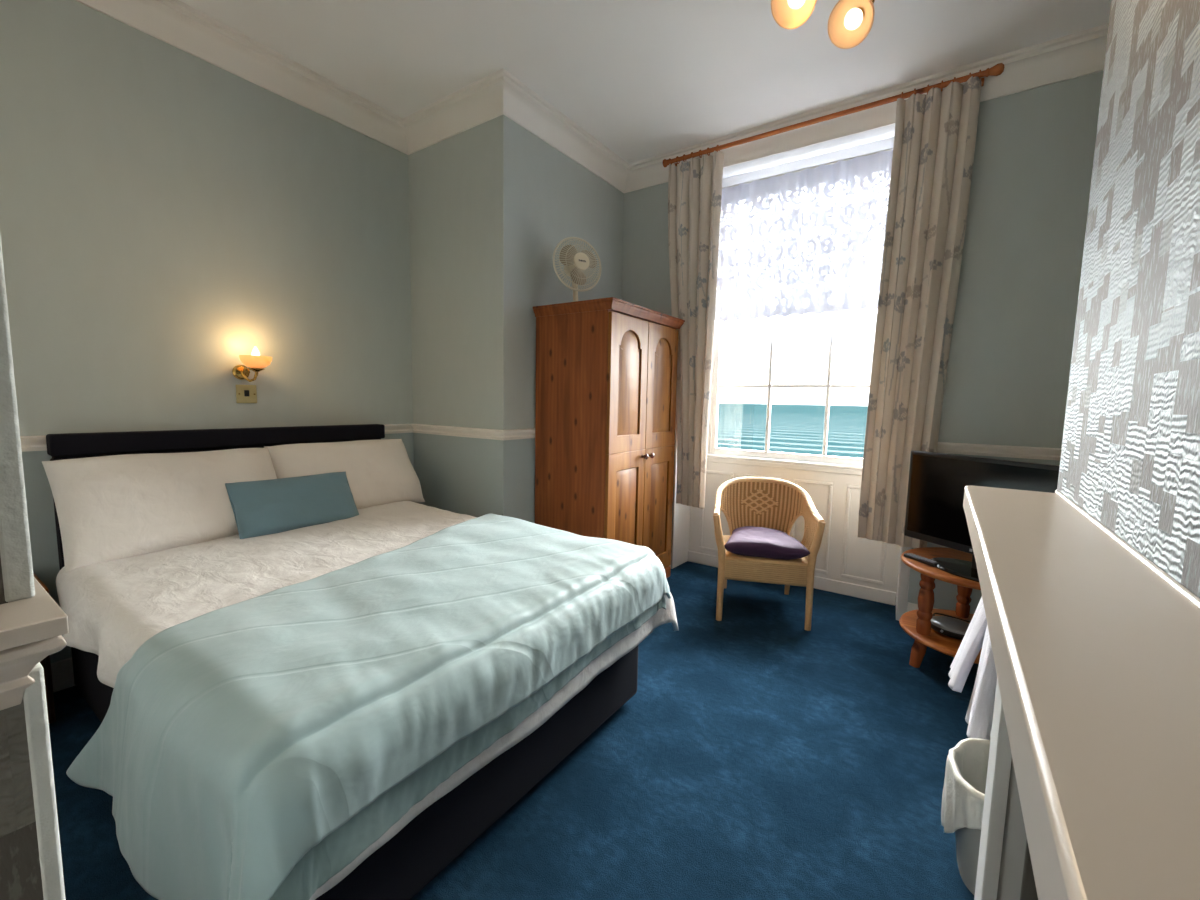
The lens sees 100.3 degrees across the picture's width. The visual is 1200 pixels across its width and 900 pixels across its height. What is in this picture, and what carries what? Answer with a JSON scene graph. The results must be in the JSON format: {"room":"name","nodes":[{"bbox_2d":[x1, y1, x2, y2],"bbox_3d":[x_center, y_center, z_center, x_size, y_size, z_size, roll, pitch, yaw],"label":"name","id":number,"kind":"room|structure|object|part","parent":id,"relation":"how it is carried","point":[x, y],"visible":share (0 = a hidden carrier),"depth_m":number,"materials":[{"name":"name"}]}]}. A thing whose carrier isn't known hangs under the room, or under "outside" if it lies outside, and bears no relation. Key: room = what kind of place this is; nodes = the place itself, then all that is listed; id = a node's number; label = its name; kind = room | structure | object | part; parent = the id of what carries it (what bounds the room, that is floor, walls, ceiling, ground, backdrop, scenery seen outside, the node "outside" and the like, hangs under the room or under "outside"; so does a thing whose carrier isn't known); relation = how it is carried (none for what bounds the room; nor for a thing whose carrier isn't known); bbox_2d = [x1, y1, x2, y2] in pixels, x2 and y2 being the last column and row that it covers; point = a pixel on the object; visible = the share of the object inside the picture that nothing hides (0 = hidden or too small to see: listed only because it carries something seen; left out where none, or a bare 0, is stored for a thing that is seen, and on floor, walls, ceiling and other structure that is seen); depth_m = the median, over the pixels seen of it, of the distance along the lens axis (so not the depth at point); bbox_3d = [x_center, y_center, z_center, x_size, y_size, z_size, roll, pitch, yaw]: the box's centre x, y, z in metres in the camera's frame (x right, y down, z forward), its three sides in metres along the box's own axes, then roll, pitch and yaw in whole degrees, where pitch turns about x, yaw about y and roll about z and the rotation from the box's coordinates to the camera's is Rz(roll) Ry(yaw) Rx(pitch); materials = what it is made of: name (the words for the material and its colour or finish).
{"room":"hotel bedroom","nodes":[
{"label":"hotel bedroom","id":0,"kind":"room"},
{"bbox_2d":[0,556,43,899],"bbox_3d":[-0.728,-0.261,0.263,0.212,2.940,0.478,5,7,34],"label":"wall pier","id":1,"kind":"object","parent":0,"point":[20,870],"visible":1,"depth_m":0.45,"materials":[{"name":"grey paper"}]},
{"bbox_2d":[0,233,65,899],"bbox_3d":[-0.588,-0.279,0.465,0.216,2.940,0.020,5,7,34],"label":"trim","id":2,"kind":"structure","parent":1,"relation":"attached to","point":[15,546],"depth_m":0.46,"materials":[{"name":"white paint"}]},
{"bbox_2d":[0,577,68,709],"bbox_3d":[-0.718,0.196,0.312,0.241,0.080,0.504,5,7,34],"label":"trim","id":3,"kind":"structure","parent":1,"relation":"attached to","point":[32,629],"depth_m":0.44,"materials":[{"name":"paint"}]},
{"bbox_2d":[0,0,413,663],"bbox_3d":[-2.021,-0.498,2.375,0.120,2.940,2.495,5,7,34],"label":"wall","id":4,"kind":"structure","parent":0,"point":[168,215],"depth_m":2.31,"materials":[{"name":"grey paint"}]},
{"bbox_2d":[232,346,271,402],"bbox_3d":[-1.740,-0.377,2.521,0.195,0.285,0.138,5,7,34],"label":"wall light","id":5,"kind":"object","parent":4,"relation":"attached to","point":[244,393],"visible":1,"depth_m":2.53,"materials":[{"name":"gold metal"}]},
{"bbox_2d":[236,385,256,402],"bbox_3d":[-1.820,-0.288,2.580,0.009,0.094,0.092,5,7,34],"label":"switch plate","id":6,"kind":"object","parent":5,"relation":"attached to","point":[244,393],"depth_m":2.57,"materials":[{"name":"beige metal"}]},
{"bbox_3d":[-1.769,-0.378,2.523,0.126,0.072,0.022,4,6,23],"label":"arm","id":7,"kind":"part","parent":5,"relation":"part of","materials":[{"name":"gold metal"}]},
{"bbox_3d":[-1.715,-0.437,2.499,0.138,0.060,0.138,5,7,34],"label":"lamp shade","id":8,"kind":"part","parent":5,"relation":"part of","materials":[{"name":"orange glass"}]},
{"bbox_3d":[-1.714,-0.468,2.496,0.037,0.098,0.037,5,7,34],"label":"bulb","id":9,"kind":"part","parent":5,"relation":"part of","materials":[{"name":"white glass"}]},
{"bbox_2d":[20,424,534,451],"bbox_3d":[-1.315,-0.094,2.848,3.974,0.060,0.857,-3,7,-36],"label":"trim","id":10,"kind":"structure","parent":4,"relation":"attached to","point":[28,443],"depth_m":3.04,"materials":[{"name":"beige paint"}]},
{"bbox_2d":[51,565,670,692],"bbox_3d":[-1.331,0.876,2.947,3.977,0.120,0.859,-3,7,-35],"label":"baseboard","id":11,"kind":"structure","parent":4,"relation":"attached to","point":[62,672],"depth_m":2.10,"materials":[{"name":"white paint"}]},
{"bbox_2d":[49,561,978,899],"bbox_3d":[-0.088,1.097,2.081,3.860,0.100,4.230,5,7,34],"label":"floor","id":12,"kind":"structure","parent":0,"point":[755,754],"depth_m":1.66,"materials":[{"name":"blue carpet"}]},
{"bbox_2d":[33,572,55,723],"bbox_3d":[-2.213,0.749,1.776,0.384,0.512,0.338,5,7,34],"label":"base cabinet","id":13,"kind":"object","parent":12,"relation":"on","point":[45,663],"visible":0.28,"depth_m":1.82,"materials":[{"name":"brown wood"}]},
{"bbox_3d":[-2.085,0.848,1.699,0.015,0.295,0.285,5,7,34],"label":"door","id":14,"kind":"part","parent":13,"relation":"part of","materials":[{"name":"white wood"}]},
{"bbox_2d":[46,424,637,899],"bbox_3d":[-1.009,0.490,2.080,1.990,1.072,1.425,5,7,34],"label":"bed","id":15,"kind":"object","parent":12,"relation":"on","point":[411,859],"visible":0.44,"depth_m":1.63,"materials":[{"name":"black fabric"}]},
{"bbox_3d":[-1.788,0.272,2.603,0.087,0.772,1.425,5,7,34],"label":"headboard","id":16,"kind":"part","parent":15,"relation":"part of","materials":[{"name":"black fabric"}]},
{"bbox_2d":[56,501,677,899],"bbox_3d":[-0.847,0.596,1.962,1.796,0.405,1.595,5,7,34],"label":"sheet","id":17,"kind":"object","parent":15,"relation":"on","point":[112,608],"visible":0.31,"depth_m":1.74,"materials":[{"name":"white fabric"}]},
{"bbox_2d":[42,448,276,572],"bbox_3d":[-1.804,0.213,2.176,0.328,0.404,0.780,5,7,34],"label":"pillow","id":18,"kind":"object","parent":17,"relation":"on","point":[113,507],"visible":0.77,"depth_m":2.00,"materials":[{"name":"white fabric"}]},
{"bbox_2d":[225,471,358,538],"bbox_3d":[-1.452,0.256,2.408,0.210,0.251,0.535,6,7,39],"label":"cushion","id":19,"kind":"object","parent":17,"relation":"on","point":[272,506],"visible":0.91,"depth_m":2.32,"materials":[{"name":"teal fabric"}]},
{"bbox_2d":[264,439,424,508],"bbox_3d":[-1.380,0.146,2.788,0.318,0.384,0.768,5,7,34],"label":"pillow","id":20,"kind":"object","parent":17,"relation":"on","point":[381,471],"visible":0.66,"depth_m":2.75,"materials":[{"name":"white fabric"}]},
{"bbox_2d":[66,513,670,899],"bbox_3d":[-0.582,0.649,1.728,1.094,0.509,1.612,5,7,34],"label":"bedspread","id":21,"kind":"object","parent":17,"relation":"on","point":[255,748],"visible":1,"depth_m":1.13,"materials":[{"name":"teal fabric"}]},
{"bbox_2d":[533,297,684,577],"bbox_3d":[0.076,0.022,3.302,0.592,1.800,0.896,5,7,34],"label":"wardrobe","id":22,"kind":"object","parent":12,"relation":"on","point":[605,396],"visible":0.85,"depth_m":2.99,"materials":[{"name":"brown wood"}]},
{"bbox_2d":[553,237,601,301],"bbox_3d":[-0.136,-1.076,3.045,0.235,0.429,0.241,3,6,18],"label":"desk fan","id":23,"kind":"object","parent":22,"relation":"on","point":[575,262],"visible":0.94,"depth_m":3.01,"materials":[{"name":"beige plastic"}]},
{"bbox_3d":[-0.187,-1.165,2.995,0.112,0.120,0.044,-2,6,-28],"label":"blade","id":24,"kind":"part","parent":23,"relation":"part of","materials":[{"name":"beige plastic"}]},
{"bbox_3d":[-0.173,-1.128,3.110,0.100,0.102,0.100,-2,6,-28],"label":"motor","id":25,"kind":"part","parent":23,"relation":"part of","materials":[{"name":"beige plastic"}]},
{"bbox_3d":[-0.153,-0.976,3.082,0.036,0.164,0.054,-2,6,-28],"label":"stem","id":26,"kind":"part","parent":23,"relation":"part of","materials":[{"name":"beige plastic"}]},
{"bbox_3d":[-0.133,-1.054,3.031,0.034,0.114,0.125,6,7,39],"label":"blade","id":27,"kind":"part","parent":23,"relation":"part of","materials":[{"name":"beige plastic"}]},
{"bbox_3d":[-0.071,-1.166,3.058,0.112,0.115,0.049,-2,6,-28],"label":"blade","id":28,"kind":"part","parent":23,"relation":"part of","materials":[{"name":"beige plastic"}]},
{"bbox_3d":[0.087,-0.845,3.220,0.578,0.058,0.896,5,7,34],"label":"cornice","id":29,"kind":"part","parent":22,"relation":"part of","materials":[{"name":"brown wood"}]},
{"bbox_3d":[0.155,0.433,3.035,0.012,0.640,0.252,5,7,34],"label":"panel","id":30,"kind":"part","parent":22,"relation":"part of","materials":[{"name":"brown wood"}]},
{"bbox_3d":[0.158,0.046,2.993,0.020,1.648,0.412,5,7,34],"label":"door","id":31,"kind":"part","parent":22,"relation":"part of","materials":[{"name":"brown wood"}]},
{"bbox_3d":[0.171,-0.393,2.952,0.012,0.610,0.252,5,7,34],"label":"panel","id":32,"kind":"part","parent":22,"relation":"part of","materials":[{"name":"brown wood"}]},
{"bbox_3d":[0.280,0.040,3.116,0.044,0.037,0.037,5,7,34],"label":"knob","id":33,"kind":"part","parent":22,"relation":"part of","materials":[{"name":"silver metal"}]},
{"bbox_3d":[0.392,0.403,3.375,0.012,0.640,0.252,5,7,34],"label":"panel","id":34,"kind":"part","parent":22,"relation":"part of","materials":[{"name":"brown wood"}]},
{"bbox_3d":[0.395,0.016,3.334,0.020,1.648,0.412,5,7,34],"label":"door","id":35,"kind":"part","parent":22,"relation":"part of","materials":[{"name":"brown wood"}]},
{"bbox_3d":[0.408,-0.423,3.293,0.012,0.610,0.252,5,7,34],"label":"panel","id":36,"kind":"part","parent":22,"relation":"part of","materials":[{"name":"brown wood"}]},
{"bbox_2d":[713,477,824,630],"bbox_3d":[0.989,0.586,3.069,0.596,0.764,0.592,2,6,13],"label":"wicker armchair","id":37,"kind":"object","parent":12,"relation":"on","point":[772,503],"visible":0.89,"depth_m":3.02,"materials":[{"name":"wicker"}]},
{"bbox_3d":[0.679,0.524,2.853,0.082,0.317,0.046,2,6,13],"label":"arm post","id":38,"kind":"part","parent":37,"relation":"part of","materials":[{"name":"wicker"}]},
{"bbox_3d":[0.692,0.816,2.878,0.039,0.330,0.039,2,6,13],"label":"leg","id":39,"kind":"part","parent":37,"relation":"part of","materials":[{"name":"wicker"}]},
{"bbox_3d":[0.982,0.661,3.052,0.470,0.137,0.502,2,6,13],"label":"seat","id":40,"kind":"part","parent":37,"relation":"part of","materials":[{"name":"wicker"}]},
{"bbox_2d":[724,526,809,559],"bbox_3d":[0.975,0.550,3.001,0.465,0.137,0.430,2,6,13],"label":"seat cushion","id":41,"kind":"object","parent":37,"relation":"on","point":[753,541],"visible":1,"depth_m":2.83,"materials":[{"name":"purple fabric"}]},
{"bbox_3d":[0.994,0.414,3.059,0.580,0.386,0.576,2,6,13],"label":"backrest","id":42,"kind":"part","parent":37,"relation":"part of","materials":[{"name":"wicker"}]},
{"bbox_3d":[0.997,0.288,3.052,0.593,0.167,0.566,2,6,13],"label":"rail","id":43,"kind":"part","parent":37,"relation":"part of","materials":[{"name":"wicker"}]},
{"bbox_3d":[1.229,0.787,3.262,0.036,0.335,0.088,2,6,13],"label":"leg","id":44,"kind":"part","parent":37,"relation":"part of","materials":[{"name":"wicker"}]},
{"bbox_3d":[1.157,0.835,2.774,0.039,0.330,0.039,2,6,13],"label":"leg","id":45,"kind":"part","parent":37,"relation":"part of","materials":[{"name":"wicker"}]},
{"bbox_3d":[1.181,0.545,2.740,0.082,0.317,0.046,2,6,13],"label":"arm post","id":46,"kind":"part","parent":37,"relation":"part of","materials":[{"name":"wicker"}]},
{"bbox_2d":[899,547,981,667],"bbox_3d":[1.791,0.801,2.402,0.630,0.504,0.630,5,7,34],"label":"side table","id":47,"kind":"object","parent":12,"relation":"on","point":[917,623],"visible":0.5,"depth_m":2.39,"materials":[{"name":"orange wood"}]},
{"bbox_2d":[904,553,939,566],"bbox_3d":[1.557,0.530,2.425,0.044,0.020,0.170,0,6,-15],"label":"remote control","id":48,"kind":"object","parent":47,"relation":"on","point":[912,556],"visible":0.98,"depth_m":2.41,"materials":[{"name":"black plastic"}]},
{"bbox_3d":[1.554,0.725,2.391,0.068,0.310,0.068,5,7,34],"label":"post","id":49,"kind":"part","parent":47,"relation":"part of","materials":[{"name":"red wood"}]},
{"bbox_2d":[899,609,981,663],"bbox_3d":[1.789,0.894,2.411,0.600,0.022,0.600,5,7,34],"label":"shelf","id":50,"kind":"object","parent":47,"relation":"attached to","point":[947,645],"depth_m":2.38,"materials":[{"name":"orange wood"}]},
{"bbox_2d":[930,616,968,639],"bbox_3d":[1.686,0.849,2.390,0.156,0.068,0.214,-3,7,-35],"label":"appliance","id":51,"kind":"object","parent":47,"relation":"on","point":[948,626],"visible":0.69,"depth_m":2.36,"materials":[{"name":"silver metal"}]},
{"bbox_2d":[933,613,969,622],"bbox_3d":[1.812,0.723,2.473,0.264,0.304,0.121,5,7,34],"label":"cable","id":52,"kind":"object","parent":47,"relation":"on","point":[933,613],"visible":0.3,"depth_m":2.56,"materials":[{"name":"black plastic"}]},
{"bbox_3d":[1.891,0.711,2.597,0.068,0.310,0.068,5,7,34],"label":"post","id":53,"kind":"part","parent":47,"relation":"part of","materials":[{"name":"red wood"}]},
{"bbox_2d":[904,450,1059,582],"bbox_3d":[1.717,0.298,2.239,0.260,0.525,0.710,-1,6,-22],"label":"television","id":54,"kind":"object","parent":47,"relation":"on","point":[935,514],"visible":0.38,"depth_m":2.34,"materials":[{"name":"black plastic"}]},
{"bbox_2d":[941,738,989,894],"bbox_3d":[1.066,0.987,1.305,0.294,0.311,0.296,4,6,27],"label":"waste bin","id":55,"kind":"object","parent":12,"relation":"on","point":[963,795],"visible":0.34,"depth_m":1.32,"materials":[{"name":"white plastic"}]},
{"bbox_2d":[963,486,1199,899],"bbox_3d":[0.439,0.686,0.475,0.187,1.056,2.000,5,7,34],"label":"mantelpiece","id":56,"kind":"object","parent":12,"relation":"on","point":[1092,791],"visible":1,"depth_m":0.38,"materials":[{"name":"paint"}]},
{"bbox_3d":[0.732,0.785,0.829,0.093,0.800,0.220,5,7,34],"label":"panel","id":57,"kind":"part","parent":56,"relation":"part of","materials":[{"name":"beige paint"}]},
{"bbox_3d":[1.282,0.767,1.575,0.165,0.710,0.430,5,7,34],"label":"towel rail","id":58,"kind":"object","parent":12,"relation":"on","visible":0},
{"bbox_2d":[948,597,986,692],"bbox_3d":[1.293,0.591,1.637,0.228,0.410,0.189,5,7,34],"label":"towel","id":59,"kind":"object","parent":58,"relation":"hanging from","point":[971,644],"visible":0.39,"depth_m":1.62,"materials":[{"name":"white fabric"}]},
{"bbox_2d":[965,625,996,739],"bbox_3d":[1.195,0.638,1.479,0.153,0.483,0.186,5,7,34],"label":"towel","id":60,"kind":"object","parent":58,"relation":"hanging from","point":[979,716],"visible":0.28,"depth_m":1.46,"materials":[{"name":"white fabric"}]},
{"bbox_2d":[408,115,623,522],"bbox_3d":[-0.497,-0.613,3.814,0.980,2.940,1.615,5,7,34],"label":"wall","id":61,"kind":"structure","parent":0,"point":[491,202],"depth_m":3.06,"materials":[{"name":"grey paint"}]},
{"bbox_2d":[179,0,1110,163],"bbox_3d":[-0.022,-1.929,1.790,3.860,0.100,4.260,5,7,34],"label":"ceiling","id":62,"kind":"structure","parent":0,"point":[646,79],"depth_m":2.42,"materials":[{"name":"paint"}]},
{"bbox_2d":[771,0,874,48],"bbox_3d":[0.828,-1.658,1.753,0.497,0.399,0.176,-1,6,-22],"label":"ceiling light","id":63,"kind":"object","parent":62,"relation":"attached to","point":[850,22],"visible":1,"depth_m":1.78,"materials":[{"name":"orange glass"}]},
{"bbox_3d":[0.660,-1.528,1.698,0.154,0.144,0.139,5,7,34],"label":"lamp shade","id":64,"kind":"part","parent":63,"relation":"part of","materials":[{"name":"orange glass"}]},
{"bbox_3d":[0.673,-1.542,1.705,0.061,0.067,0.069,5,7,34],"label":"bulb","id":65,"kind":"part","parent":63,"relation":"part of","materials":[{"name":"white glass"}]},
{"bbox_3d":[0.898,-1.532,1.790,0.154,0.144,0.139,5,7,34],"label":"lamp shade","id":66,"kind":"part","parent":63,"relation":"part of","materials":[{"name":"orange glass"}]},
{"bbox_3d":[0.910,-1.546,1.797,0.061,0.067,0.069,5,7,34],"label":"bulb","id":67,"kind":"part","parent":63,"relation":"part of","materials":[{"name":"white glass"}]},
{"bbox_2d":[622,182,675,555],"bbox_3d":[0.464,-0.604,3.906,0.495,2.940,0.370,5,7,34],"label":"wall","id":68,"kind":"structure","parent":0,"point":[645,261],"depth_m":3.69,"materials":[{"name":"grey paint"}]},
{"bbox_2d":[723,124,894,178],"bbox_3d":[1.294,-1.943,3.212,1.460,0.105,0.370,5,7,34],"label":"wall","id":69,"kind":"structure","parent":0,"point":[886,132],"depth_m":3.16,"materials":[{"name":"white paint"}]},
{"bbox_2d":[75,0,1108,192],"bbox_3d":[-0.104,-1.797,1.688,3.620,0.145,3.740,5,7,34],"label":"trim","id":70,"kind":"structure","parent":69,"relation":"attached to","point":[176,23],"depth_m":2.74,"materials":[{"name":"beige paint"}]},
{"bbox_2d":[662,63,1003,166],"bbox_3d":[1.215,-1.913,2.970,1.845,0.056,0.120,5,7,34],"label":"pole","id":71,"kind":"object","parent":69,"relation":"attached to","point":[998,69],"visible":0.91,"depth_m":2.81,"materials":[{"name":"brown wood"}]},
{"bbox_2d":[668,151,723,508],"bbox_3d":[0.617,-0.771,3.467,0.379,2.357,0.085,5,7,34],"label":"curtain","id":72,"kind":"object","parent":71,"relation":"hanging from","point":[695,185],"visible":0.94,"depth_m":3.42,"materials":[{"name":"fabric"}]},
{"bbox_2d":[857,76,981,548],"bbox_3d":[1.692,-0.651,2.696,0.400,2.401,0.117,5,7,32],"label":"curtain","id":73,"kind":"object","parent":71,"relation":"hanging from","point":[935,133],"visible":0.91,"depth_m":2.67,"materials":[{"name":"fabric"}]},
{"bbox_2d":[907,71,1102,613],"bbox_3d":[2.246,-0.447,2.679,0.925,2.940,0.370,5,7,34],"label":"wall","id":74,"kind":"structure","parent":0,"point":[1008,374],"depth_m":2.51,"materials":[{"name":"grey paint"}]},
{"bbox_2d":[671,435,911,620],"bbox_3d":[1.251,-0.474,3.294,1.510,2.835,0.254,5,7,34],"label":"trim","id":75,"kind":"structure","parent":74,"relation":"attached to","point":[681,513],"depth_m":3.73,"materials":[{"name":"white paint"}]},
{"bbox_2d":[687,453,899,605],"bbox_3d":[1.297,0.496,3.528,1.460,0.860,0.076,5,7,34],"label":"wall paneling","id":76,"kind":"structure","parent":74,"relation":"attached to","point":[849,564],"depth_m":3.33,"materials":[{"name":"white paint"}]},
{"bbox_2d":[707,137,893,475],"bbox_3d":[1.335,-0.886,3.403,1.425,2.035,0.140,5,7,34],"label":"window","id":77,"kind":"structure","parent":74,"relation":"in","point":[712,450],"depth_m":3.43,"materials":[{"name":"white paint"}]},
{"bbox_3d":[1.314,0.098,3.498,1.425,0.058,0.130,5,7,34],"label":"sill","id":78,"kind":"part","parent":77,"relation":"part of","materials":[{"name":"white paint"}]},
{"bbox_3d":[1.353,-0.420,3.421,1.202,0.985,0.040,5,7,34],"label":"sash","id":79,"kind":"part","parent":77,"relation":"part of","materials":[{"name":"white paint"}]},
{"bbox_3d":[1.396,-1.336,3.366,1.202,0.940,0.040,5,7,34],"label":"sash","id":80,"kind":"part","parent":77,"relation":"part of","materials":[{"name":"white paint"}]},
{"bbox_2d":[715,147,892,320],"bbox_3d":[1.282,-1.345,3.267,1.425,0.928,0.030,5,7,34],"label":"curtain","id":81,"kind":"object","parent":74,"relation":"hanging from","point":[811,239],"visible":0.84,"depth_m":3.23,"materials":[{"name":"white fabric"}]},
{"bbox_3d":[1.290,-1.801,3.221,1.425,0.011,0.012,5,7,34],"label":"rod","id":82,"kind":"part","parent":81,"relation":"part of","materials":[{"name":"white paint"}]},
{"bbox_2d":[907,602,936,611],"bbox_3d":[1.602,1.027,1.991,0.753,0.120,1.700,5,7,34],"label":"baseboard","id":83,"kind":"structure","parent":74,"relation":"attached to","point":[911,606],"depth_m":2.87,"materials":[{"name":"white paint"}]},
{"bbox_2d":[1057,0,1199,597],"bbox_3d":[0.753,-0.226,0.189,0.530,2.940,2.040,5,7,34],"label":"wall","id":84,"kind":"structure","parent":0,"point":[1130,458],"depth_m":0.77,"materials":[{"name":"paper"}]},
{"bbox_3d":[1.987,-0.344,1.604,0.120,2.940,1.700,5,7,34],"label":"wall","id":85,"kind":"structure","parent":0,"visible":0},
{"bbox_2d":[937,442,1061,492],"bbox_3d":[1.623,0.068,1.893,0.745,0.060,1.700,5,7,34],"label":"trim","id":86,"kind":"structure","parent":85,"relation":"attached to","point":[1043,453],"depth_m":2.59,"materials":[{"name":"beige paint"}]},
{"label":"outside","id":87,"kind":"structure","parent":0,"visible":0},
{"bbox_2d":[717,403,867,457],"bbox_3d":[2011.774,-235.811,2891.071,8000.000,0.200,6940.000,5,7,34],"label":"sea","id":88,"kind":"structure","parent":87,"point":[799,429],"depth_m":304.92,"materials":[{"name":"liquid"}]}
]}

